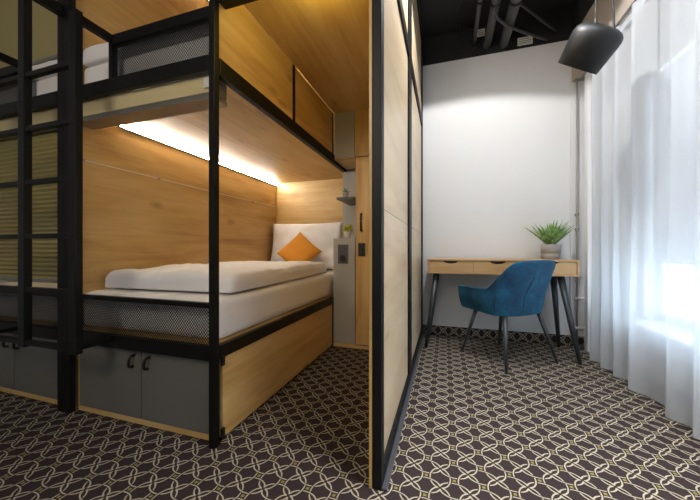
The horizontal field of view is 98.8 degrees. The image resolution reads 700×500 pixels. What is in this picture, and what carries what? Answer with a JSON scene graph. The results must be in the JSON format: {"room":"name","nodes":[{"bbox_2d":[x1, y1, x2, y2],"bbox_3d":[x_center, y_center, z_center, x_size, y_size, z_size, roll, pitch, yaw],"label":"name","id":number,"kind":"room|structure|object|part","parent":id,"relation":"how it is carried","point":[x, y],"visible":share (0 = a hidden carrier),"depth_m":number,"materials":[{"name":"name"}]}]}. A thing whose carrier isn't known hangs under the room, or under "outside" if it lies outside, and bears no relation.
{"room":"dormitory","nodes":[
{"label":"dormitory","id":0,"kind":"room"},
{"bbox_2d":[0,280,17,282],"bbox_3d":[-2.842,-0.649,1.697,0.173,3.031,4.811,0,0,18],"label":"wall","id":1,"kind":"structure","parent":0,"point":[1,281],"depth_m":2.25,"materials":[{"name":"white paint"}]},
{"bbox_2d":[245,0,368,113],"bbox_3d":[-0.017,-1.238,1.958,0.674,0.052,1.472,0,0,18],"label":"ceiling","id":2,"kind":"structure","parent":0,"point":[327,41],"depth_m":1.74,"materials":[{"name":"brown wood"}]},
{"bbox_2d":[343,169,355,237],"bbox_3d":[0.042,-0.172,3.003,0.233,2.077,0.034,0,0,18],"label":"wall niche","id":3,"kind":"object","parent":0,"point":[349,178],"visible":0.21,"depth_m":3.00,"materials":[{"name":"grey laminate"}]},
{"bbox_2d":[334,111,355,169],"bbox_3d":[0.003,-1.003,2.817,0.191,0.416,0.342,0,0,18],"label":"upper cabinet","id":4,"kind":"object","parent":3,"relation":"attached to","point":[344,122],"visible":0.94,"depth_m":2.66,"materials":[{"name":"grey laminate"}]},
{"bbox_2d":[336,196,355,204],"bbox_3d":[0.013,-0.444,2.793,0.158,0.019,0.381,0,0,18],"label":"wall shelf","id":5,"kind":"object","parent":3,"relation":"attached to","point":[347,200],"visible":0.71,"depth_m":2.69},
{"bbox_2d":[342,188,349,196],"bbox_3d":[-0.049,-0.503,2.699,0.079,0.098,0.062,0,0,39],"label":"potted succulent","id":6,"kind":"object","parent":5,"relation":"on","point":[345,193],"visible":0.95,"depth_m":2.67,"materials":[{"name":"white ceramic"}]},
{"bbox_2d":[342,192,348,196],"bbox_3d":[-0.042,-0.480,2.693,0.062,0.052,0.062,0,0,18],"label":"pot","id":7,"kind":"object","parent":6,"relation":"attached to","point":[345,194],"depth_m":2.67,"materials":[{"name":"grey ceramic"}]},
{"bbox_2d":[0,334,699,499],"bbox_3d":[-0.600,0.918,0.987,4.876,0.104,5.070,0,0,18],"label":"floor","id":8,"kind":"structure","parent":0,"point":[542,429],"depth_m":1.33,"materials":[{"name":"carpet"}]},
{"bbox_2d":[0,0,62,411],"bbox_3d":[-1.676,-0.645,2.740,0.990,3.022,2.100,0,0,18],"label":"bunk bed","id":9,"kind":"object","parent":8,"relation":"on","point":[32,372],"visible":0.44,"depth_m":1.69,"materials":[{"name":"black metal"}]},
{"bbox_3d":[-2.201,0.664,1.855,0.441,0.345,0.016,0,0,18],"label":"cabinet door","id":10,"kind":"part","parent":9,"relation":"part of","materials":[{"name":"grey laminate"}]},
{"bbox_3d":[-2.140,-1.034,1.802,0.590,0.049,0.030,0,0,18],"label":"guard rail","id":11,"kind":"part","parent":9,"relation":"part of","materials":[{"name":"black metal"}]},
{"bbox_2d":[0,108,56,141],"bbox_3d":[-1.951,-0.728,1.814,0.917,0.101,0.101,0,0,18],"label":"blind cassette","id":12,"kind":"object","parent":9,"relation":"attached to","point":[49,115],"visible":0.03,"depth_m":1.73,"materials":[{"name":"metal"}]},
{"bbox_2d":[0,132,56,282],"bbox_3d":[-1.960,-0.241,1.809,0.938,0.871,0.020,0,0,18],"label":"blind","id":13,"kind":"object","parent":12,"relation":"hanging from","point":[44,146],"visible":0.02,"depth_m":1.78,"materials":[{"name":"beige fabric"}]},
{"bbox_3d":[-1.960,0.184,1.808,0.938,0.022,0.018,0,0,18],"label":"rail","id":14,"kind":"part","parent":13,"relation":"part of","materials":[{"name":"metal"}]},
{"bbox_2d":[0,282,56,320],"bbox_3d":[-1.656,0.326,2.754,0.927,0.201,1.997,0,0,18],"label":"mattress","id":15,"kind":"object","parent":9,"relation":"on","point":[34,284],"visible":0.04,"depth_m":1.83,"materials":[{"name":"white fabric"}]},
{"bbox_2d":[0,76,56,103],"bbox_3d":[-1.655,-0.917,2.754,0.926,0.176,1.995,0,0,18],"label":"mattress","id":16,"kind":"object","parent":9,"relation":"on","point":[48,85],"visible":0.02,"depth_m":1.75,"materials":[{"name":"white fabric"}]},
{"bbox_2d":[0,60,56,89],"bbox_3d":[-1.738,-1.064,2.437,0.879,0.112,1.361,0,0,18],"label":"duvet","id":17,"kind":"object","parent":16,"relation":"on","point":[53,62],"visible":0.02,"depth_m":1.75,"materials":[{"name":"white fabric"}]},
{"bbox_2d":[0,0,56,67],"bbox_3d":[-1.953,-1.617,1.831,0.938,1.008,0.061,0,0,18],"label":"blind","id":18,"kind":"object","parent":9,"relation":"attached to","point":[44,22],"visible":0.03,"depth_m":1.82,"materials":[{"name":"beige fabric"}]},
{"bbox_3d":[-1.953,-1.124,1.833,0.938,0.022,0.021,0,0,18],"label":"rail","id":19,"kind":"part","parent":18,"relation":"part of","materials":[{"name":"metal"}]},
{"bbox_3d":[-1.991,0.248,1.755,0.901,0.024,0.023,0,0,18],"label":"guard rail","id":20,"kind":"part","parent":9,"relation":"part of","materials":[{"name":"black metal"}]},
{"bbox_3d":[-1.991,0.457,1.755,0.901,0.062,0.030,0,0,18],"label":"rail","id":21,"kind":"part","parent":9,"relation":"part of","materials":[{"name":"black metal"}]},
{"bbox_3d":[-1.991,-0.813,1.755,0.901,0.068,0.030,0,0,18],"label":"rail","id":22,"kind":"part","parent":9,"relation":"part of","materials":[{"name":"black metal"}]},
{"bbox_3d":[-1.775,0.664,1.720,0.442,0.345,0.016,0,0,18],"label":"cabinet door","id":23,"kind":"part","parent":9,"relation":"part of","materials":[{"name":"grey laminate"}]},
{"bbox_3d":[-1.539,-0.645,1.611,0.047,3.022,0.030,0,0,18],"label":"post","id":24,"kind":"part","parent":9,"relation":"part of","materials":[{"name":"black metal"}]},
{"bbox_2d":[63,0,345,448],"bbox_3d":[-0.730,-0.645,2.441,0.990,3.022,2.100,0,0,18],"label":"bunk bed","id":25,"kind":"object","parent":8,"relation":"on","point":[272,143],"visible":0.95,"depth_m":1.71,"materials":[{"name":"brown wood"}]},
{"bbox_2d":[0,0,112,355],"bbox_3d":[-1.546,-0.411,1.509,0.768,1.758,0.167,0,0,18],"label":"ladder","id":26,"kind":"object","parent":25,"relation":"attached to","point":[77,21],"visible":1,"depth_m":1.41,"materials":[{"name":"black metal"}]},
{"bbox_3d":[-1.492,-0.645,1.597,0.047,3.022,0.030,0,0,18],"label":"post","id":27,"kind":"part","parent":25,"relation":"part of","materials":[{"name":"black metal"}]},
{"bbox_3d":[-1.236,0.664,1.550,0.442,0.345,0.016,0,0,18],"label":"cabinet door","id":28,"kind":"part","parent":25,"relation":"part of","materials":[{"name":"grey laminate"}]},
{"bbox_3d":[-1.184,-0.953,1.499,0.022,0.210,0.030,0,0,18],"label":"guard post","id":29,"kind":"part","parent":25,"relation":"part of","materials":[{"name":"black metal"}]},
{"bbox_3d":[-1.079,0.554,1.476,0.027,0.073,0.036,0,0,18],"label":"handle","id":30,"kind":"part","parent":25,"relation":"part of","materials":[{"name":"black plastic"}]},
{"bbox_3d":[-1.040,0.248,1.453,0.901,0.024,0.023,0,0,18],"label":"guard rail","id":31,"kind":"part","parent":25,"relation":"part of","materials":[{"name":"black metal"}]},
{"bbox_3d":[-1.040,0.457,1.453,0.901,0.062,0.030,0,0,18],"label":"rail","id":32,"kind":"part","parent":25,"relation":"part of","materials":[{"name":"black metal"}]},
{"bbox_3d":[-1.040,-0.813,1.453,0.901,0.068,0.030,0,0,18],"label":"rail","id":33,"kind":"part","parent":25,"relation":"part of","materials":[{"name":"black metal"}]},
{"bbox_3d":[-0.984,0.554,1.446,0.027,0.073,0.036,0,0,18],"label":"handle","id":34,"kind":"part","parent":25,"relation":"part of","materials":[{"name":"black plastic"}]},
{"bbox_2d":[83,75,226,129],"bbox_3d":[-1.039,-0.728,1.525,0.917,0.101,0.101,0,0,18],"label":"blind cassette","id":35,"kind":"object","parent":25,"relation":"attached to","point":[188,96],"visible":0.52,"depth_m":1.47,"materials":[{"name":"metal"}]},
{"bbox_2d":[204,77,208,88],"bbox_3d":[-0.634,-0.743,1.339,0.040,0.045,0.008,0,0,18],"label":"clip","id":36,"kind":"object","parent":35,"relation":"attached to","point":[206,79],"visible":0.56,"depth_m":1.34,"materials":[{"name":"white plastic"}]},
{"bbox_3d":[-0.891,-1.034,1.406,0.590,0.049,0.030,0,0,18],"label":"guard rail","id":37,"kind":"part","parent":25,"relation":"part of","materials":[{"name":"black metal"}]},
{"bbox_3d":[-0.810,0.664,1.415,0.441,0.345,0.016,0,0,18],"label":"cabinet door","id":38,"kind":"part","parent":25,"relation":"part of","materials":[{"name":"grey laminate"}]},
{"bbox_2d":[83,159,276,207],"bbox_3d":[-1.175,-0.491,2.598,0.017,0.012,1.992,0,0,18],"label":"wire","id":39,"kind":"object","parent":25,"relation":"attached to","point":[83,159],"visible":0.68,"depth_m":2.09,"materials":[{"name":"metal"}]},
{"bbox_2d":[84,270,332,338],"bbox_3d":[-0.739,0.328,2.463,0.927,0.196,1.997,0,0,18],"label":"mattress","id":40,"kind":"object","parent":25,"relation":"on","point":[238,311],"visible":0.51,"depth_m":1.60,"materials":[{"name":"white fabric"}]},
{"bbox_2d":[105,261,326,292],"bbox_3d":[-0.814,0.158,2.269,0.871,0.129,1.407,0,0,16],"label":"duvet","id":41,"kind":"object","parent":40,"relation":"on","point":[234,276],"visible":0.94,"depth_m":1.67,"materials":[{"name":"white fabric"}]},
{"bbox_2d":[277,232,321,260],"bbox_3d":[-0.521,0.033,3.072,0.441,0.428,0.204,0,0,22],"label":"cushion","id":42,"kind":"object","parent":40,"relation":"on","point":[299,248],"visible":0.8,"depth_m":3.03,"materials":[{"name":"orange fabric"}]},
{"bbox_2d":[271,222,342,268],"bbox_3d":[-0.490,-0.037,3.300,0.868,0.512,0.215,0,0,19],"label":"pillow","id":43,"kind":"object","parent":40,"relation":"on","point":[321,235],"visible":0.6,"depth_m":3.23,"materials":[{"name":"white fabric"}]},
{"bbox_2d":[84,36,334,154],"bbox_3d":[-0.738,-0.917,2.464,0.926,0.176,1.995,0,0,18],"label":"mattress","id":44,"kind":"object","parent":25,"relation":"on","point":[99,72],"visible":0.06,"depth_m":1.53,"materials":[{"name":"white fabric"}]},
{"bbox_2d":[83,23,208,67],"bbox_3d":[-0.853,-1.065,2.154,0.877,0.114,1.366,0,0,18],"label":"duvet","id":45,"kind":"object","parent":44,"relation":"on","point":[98,54],"visible":0.02,"depth_m":1.58,"materials":[{"name":"white fabric"}]},
{"bbox_3d":[-0.595,-0.645,1.312,0.030,3.022,0.030,0,0,18],"label":"post","id":46,"kind":"part","parent":25,"relation":"part of","materials":[{"name":"black metal"}]},
{"bbox_3d":[-0.164,0.646,2.674,0.030,0.440,0.024,0,0,18],"label":"post","id":47,"kind":"part","parent":25,"relation":"part of","materials":[{"name":"black metal"}]},
{"bbox_3d":[-0.164,-1.027,2.674,0.030,0.369,0.024,0,0,18],"label":"post","id":48,"kind":"part","parent":25,"relation":"part of","materials":[{"name":"black metal"}]},
{"bbox_2d":[333,238,356,344],"bbox_3d":[-0.004,0.385,2.811,0.201,0.961,0.358,0,0,18],"label":"base cabinet","id":49,"kind":"object","parent":8,"relation":"on","point":[344,249],"visible":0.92,"depth_m":2.65,"materials":[{"name":"grey laminate"}]},
{"bbox_3d":[-0.061,0.045,2.652,0.095,0.169,0.010,0,0,18],"label":"socket plate","id":50,"kind":"part","parent":49,"relation":"part of","materials":[{"name":"plastic"}]},
{"bbox_2d":[340,247,345,252],"bbox_3d":[-0.063,0.006,2.646,0.057,0.056,0.004,0,0,18],"label":"switch","id":51,"kind":"object","parent":49,"relation":"attached to","point":[342,249],"depth_m":2.64,"materials":[{"name":"plastic"}]},
{"bbox_2d":[340,255,345,261],"bbox_3d":[-0.064,0.082,2.645,0.057,0.057,0.006,0,0,18],"label":"socket","id":52,"kind":"object","parent":49,"relation":"attached to","point":[342,257],"depth_m":2.64,"materials":[{"name":"black plastic"}]},
{"bbox_2d":[341,224,354,237],"bbox_3d":[-0.016,-0.164,2.723,0.130,0.136,0.136,0,0,18],"label":"potted plant","id":53,"kind":"object","parent":49,"relation":"on","point":[347,232],"visible":0.99,"depth_m":2.70,"materials":[{"name":"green plant"}]},
{"bbox_3d":[-0.025,-0.129,2.719,0.069,0.065,0.069,0,0,18],"label":"pot","id":54,"kind":"part","parent":53,"relation":"part of","materials":[{"name":"white ceramic"}]},
{"bbox_2d":[334,343,368,349],"bbox_3d":[0.175,0.853,2.579,0.682,0.026,0.009,0,0,18],"label":"trim","id":55,"kind":"structure","parent":49,"relation":"attached to","point":[335,344],"depth_m":2.63,"materials":[{"name":"brown wood"}]},
{"bbox_2d":[424,258,581,364],"bbox_3d":[1.269,0.479,2.637,1.174,0.781,0.494,0,0,18],"label":"desk","id":56,"kind":"object","parent":8,"relation":"on","point":[486,266],"visible":0.91,"depth_m":2.57,"materials":[{"name":"brown wood"}]},
{"bbox_3d":[0.736,0.540,2.690,0.126,0.657,0.144,0,0,18],"label":"leg","id":57,"kind":"part","parent":56,"relation":"part of","materials":[{"name":"metal"}]},
{"bbox_3d":[0.822,0.540,2.958,0.053,0.655,0.135,0,0,-44],"label":"leg","id":58,"kind":"part","parent":56,"relation":"part of","materials":[{"name":"metal"}]},
{"bbox_3d":[0.886,0.154,2.636,0.362,0.096,0.012,0,0,18],"label":"drawer","id":59,"kind":"part","parent":56,"relation":"part of","materials":[{"name":"brown wood"}]},
{"bbox_3d":[1.243,0.154,2.523,0.380,0.096,0.012,0,0,18],"label":"drawer","id":60,"kind":"part","parent":56,"relation":"part of","materials":[{"name":"brown wood"}]},
{"bbox_2d":[523,220,572,259],"bbox_3d":[1.736,-0.081,2.566,0.325,0.339,0.339,0,0,-13],"label":"potted plant","id":61,"kind":"object","parent":56,"relation":"on","point":[552,235],"visible":1,"depth_m":2.52,"materials":[{"name":"green plant"}]},
{"bbox_3d":[1.720,0.024,2.571,0.151,0.128,0.151,0,0,18],"label":"pot","id":62,"kind":"part","parent":61,"relation":"part of","materials":[{"name":"grey ceramic"}]},
{"bbox_3d":[1.816,0.541,2.643,0.122,0.654,0.053,0,0,-18],"label":"leg","id":63,"kind":"part","parent":56,"relation":"part of","materials":[{"name":"metal"}]},
{"bbox_3d":[1.602,0.154,2.409,0.366,0.096,0.012,0,0,18],"label":"drawer","id":64,"kind":"part","parent":56,"relation":"part of","materials":[{"name":"brown wood"}]},
{"bbox_3d":[1.720,0.540,2.346,0.053,0.660,0.222,0,0,-10],"label":"leg","id":65,"kind":"part","parent":56,"relation":"part of","materials":[{"name":"metal"}]},
{"bbox_2d":[458,260,557,373],"bbox_3d":[1.244,0.473,2.370,0.586,0.791,0.572,0,0,-22],"label":"armchair","id":66,"kind":"object","parent":8,"relation":"on","point":[520,290],"visible":1,"depth_m":2.17,"materials":[{"name":"blue fabric"}]},
{"bbox_3d":[1.006,0.668,2.513,0.145,0.402,0.036,0,0,35],"label":"leg","id":67,"kind":"part","parent":66,"relation":"part of","materials":[{"name":"metal"}]},
{"bbox_3d":[1.330,0.668,2.642,0.036,0.402,0.148,0,0,19],"label":"leg","id":68,"kind":"part","parent":66,"relation":"part of","materials":[{"name":"metal"}]},
{"bbox_3d":[1.113,0.668,2.137,0.036,0.402,0.150,0,0,19],"label":"leg","id":69,"kind":"part","parent":66,"relation":"part of","materials":[{"name":"metal"}]},
{"bbox_3d":[1.252,0.285,2.351,0.587,0.417,0.534,0,0,-22],"label":"backrest","id":70,"kind":"part","parent":66,"relation":"part of","materials":[{"name":"blue fabric"}]},
{"bbox_3d":[1.238,0.426,2.388,0.403,0.097,0.424,0,0,-22],"label":"seat","id":71,"kind":"part","parent":66,"relation":"part of","materials":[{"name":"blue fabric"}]},
{"bbox_3d":[1.509,0.668,2.303,0.151,0.402,0.036,0,0,18],"label":"leg","id":72,"kind":"part","parent":66,"relation":"part of","materials":[{"name":"metal"}]},
{"bbox_2d":[574,79,584,339],"bbox_3d":[2.099,-0.312,2.606,0.251,2.354,0.035,0,0,18],"label":"pipe","id":73,"kind":"object","parent":8,"relation":"on","point":[576,229],"visible":0.61,"depth_m":2.63,"materials":[{"name":"grey metal"}]},
{"bbox_2d":[355,109,368,157],"bbox_3d":[0.279,-1.010,2.571,0.480,0.401,0.039,0,0,18],"label":"wall","id":74,"kind":"structure","parent":0,"point":[361,116],"depth_m":2.61,"materials":[{"name":"brown wood"}]},
{"bbox_2d":[356,156,368,345],"bbox_3d":[0.272,0.017,2.546,0.475,1.637,0.082,0,0,18],"label":"door","id":75,"kind":"structure","parent":74,"relation":"in","point":[362,163],"depth_m":2.61,"materials":[{"name":"brown wood"}]},
{"bbox_3d":[0.095,-0.232,2.585,0.020,0.163,0.051,0,0,11],"label":"handle","id":76,"kind":"part","parent":75,"relation":"part of","materials":[{"name":"black plastic"}]},
{"bbox_2d":[369,0,424,491],"bbox_3d":[0.419,-0.641,2.082,0.067,3.014,2.109,0,0,18],"label":"wall partition","id":77,"kind":"structure","parent":0,"point":[396,335],"depth_m":1.40,"materials":[{"name":"brown wood"}]},
{"bbox_3d":[0.413,-0.641,2.079,0.036,3.014,1.996,0,0,18],"label":"rail","id":78,"kind":"part","parent":77,"relation":"part of","materials":[{"name":"black metal"}]},
{"bbox_2d":[419,0,574,37],"bbox_3d":[-0.600,-2.217,0.987,4.876,0.104,5.070,0,0,18],"label":"ceiling","id":79,"kind":"structure","parent":0,"point":[438,17],"depth_m":2.73,"materials":[{"name":"black paint"}]},
{"bbox_2d":[459,0,462,32],"bbox_3d":[0.395,-2.154,0.787,0.014,0.022,4.589,0,0,18],"label":"cable","id":80,"kind":"object","parent":79,"relation":"attached to","point":[461,0],"visible":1,"depth_m":2.75,"materials":[{"name":"black"}]},
{"bbox_2d":[472,0,482,46],"bbox_3d":[0.518,-2.072,0.748,0.043,0.186,4.589,0,0,18],"label":"ceiling pipe","id":81,"kind":"object","parent":79,"relation":"attached to","point":[479,2],"visible":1,"depth_m":2.62,"materials":[{"name":"black metal"}]},
{"bbox_2d":[483,0,501,48],"bbox_3d":[0.632,-2.046,0.712,0.078,0.238,4.589,0,0,18],"label":"ceiling pipe","id":82,"kind":"object","parent":79,"relation":"attached to","point":[492,19],"visible":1,"depth_m":2.59,"materials":[{"name":"black metal"}]},
{"bbox_2d":[499,0,521,48],"bbox_3d":[0.768,-2.034,0.669,0.093,0.263,4.589,0,0,18],"label":"ceiling pipe","id":83,"kind":"object","parent":79,"relation":"attached to","point":[514,5],"visible":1,"depth_m":2.52,"materials":[{"name":"black metal"}]},
{"bbox_2d":[520,3,557,33],"bbox_3d":[1.615,-2.005,2.598,0.587,0.101,0.043,0,0,-23],"label":"conduit","id":84,"kind":"object","parent":83,"relation":"attached to","point":[522,5],"visible":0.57,"depth_m":2.60,"materials":[{"name":"black metal"}]},
{"bbox_2d":[558,0,623,74],"bbox_3d":[1.370,-1.579,1.726,0.258,1.155,0.297,0,0,-30],"label":"pendant lamp","id":85,"kind":"object","parent":79,"relation":"hanging from","point":[590,45],"visible":1,"depth_m":1.65,"materials":[{"name":"grey metal"}]},
{"bbox_3d":[1.453,-1.690,1.670,0.036,0.934,0.010,0,0,18],"label":"cord","id":86,"kind":"part","parent":85,"relation":"part of","materials":[{"name":"black plastic"}]},
{"bbox_2d":[423,8,571,334],"bbox_3d":[0.145,-0.649,3.342,4.876,3.031,0.130,0,0,18],"label":"wall","id":87,"kind":"structure","parent":0,"point":[496,120],"depth_m":2.89,"materials":[{"name":"white paint"}]},
{"bbox_2d":[477,28,484,36],"bbox_3d":[1.272,-2.100,2.914,0.069,0.069,0.006,0,0,18],"label":"sign plate","id":88,"kind":"object","parent":87,"relation":"attached to","point":[481,32],"visible":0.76,"depth_m":2.91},
{"bbox_2d":[423,325,584,346],"bbox_3d":[1.412,0.821,2.868,1.394,0.091,0.010,0,0,18],"label":"baseboard","id":89,"kind":"structure","parent":87,"relation":"attached to","point":[531,337],"depth_m":2.85,"materials":[{"name":"carpet"}]},
{"bbox_2d":[495,5,548,41],"bbox_3d":[1.470,-1.905,2.582,0.759,0.061,0.077,0,0,-29],"label":"conduit","id":90,"kind":"object","parent":87,"relation":"attached to","point":[498,18],"visible":1,"depth_m":2.57,"materials":[{"name":"black metal"}]},
{"bbox_2d":[517,36,532,45],"bbox_3d":[1.634,-1.942,2.799,0.126,0.074,0.006,0,0,18],"label":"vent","id":91,"kind":"object","parent":87,"relation":"attached to","point":[527,40],"visible":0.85,"depth_m":2.80,"materials":[{"name":"white metal"}]},
{"bbox_2d":[570,80,584,336],"bbox_3d":[2.024,-0.357,2.670,0.108,2.263,0.017,0,0,18],"label":"trim","id":92,"kind":"structure","parent":87,"relation":"attached to","point":[581,84],"depth_m":2.66,"materials":[{"name":"white paint"}]},
{"bbox_2d":[585,72,591,351],"bbox_3d":[2.022,-0.311,2.534,0.048,2.355,0.061,0,0,18],"label":"trim","id":93,"kind":"structure","parent":87,"relation":"attached to","point":[588,76],"depth_m":2.51,"materials":[{"name":"white paint"}]},
{"bbox_3d":[-0.249,-1.713,1.232,0.678,0.888,0.035,0,0,18],"label":"wall","id":94,"kind":"structure","parent":0,"visible":0},
{"bbox_2d":[218,0,257,9],"bbox_3d":[-0.248,-1.173,1.234,0.678,0.182,0.048,0,0,18],"label":"trim","id":95,"kind":"structure","parent":94,"relation":"attached to","point":[226,4],"depth_m":1.32,"materials":[{"name":"black metal"}]},
{"bbox_3d":[1.621,-0.649,0.284,0.216,3.031,4.811,0,0,18],"label":"wall","id":96,"kind":"structure","parent":0,"visible":0},
{"bbox_2d":[572,0,635,81],"bbox_3d":[1.389,-1.827,0.357,0.268,0.676,4.811,0,0,18],"label":"trim","id":97,"kind":"structure","parent":96,"relation":"attached to","point":[583,11],"depth_m":2.23,"materials":[{"name":"beige paint"}]},
{"bbox_2d":[589,0,699,439],"bbox_3d":[1.303,-0.317,0.450,0.088,2.345,4.243,0,0,18],"label":"curtain","id":98,"kind":"object","parent":96,"relation":"hanging from","point":[645,314],"visible":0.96,"depth_m":1.72,"materials":[{"name":"white fabric"}]}
]}

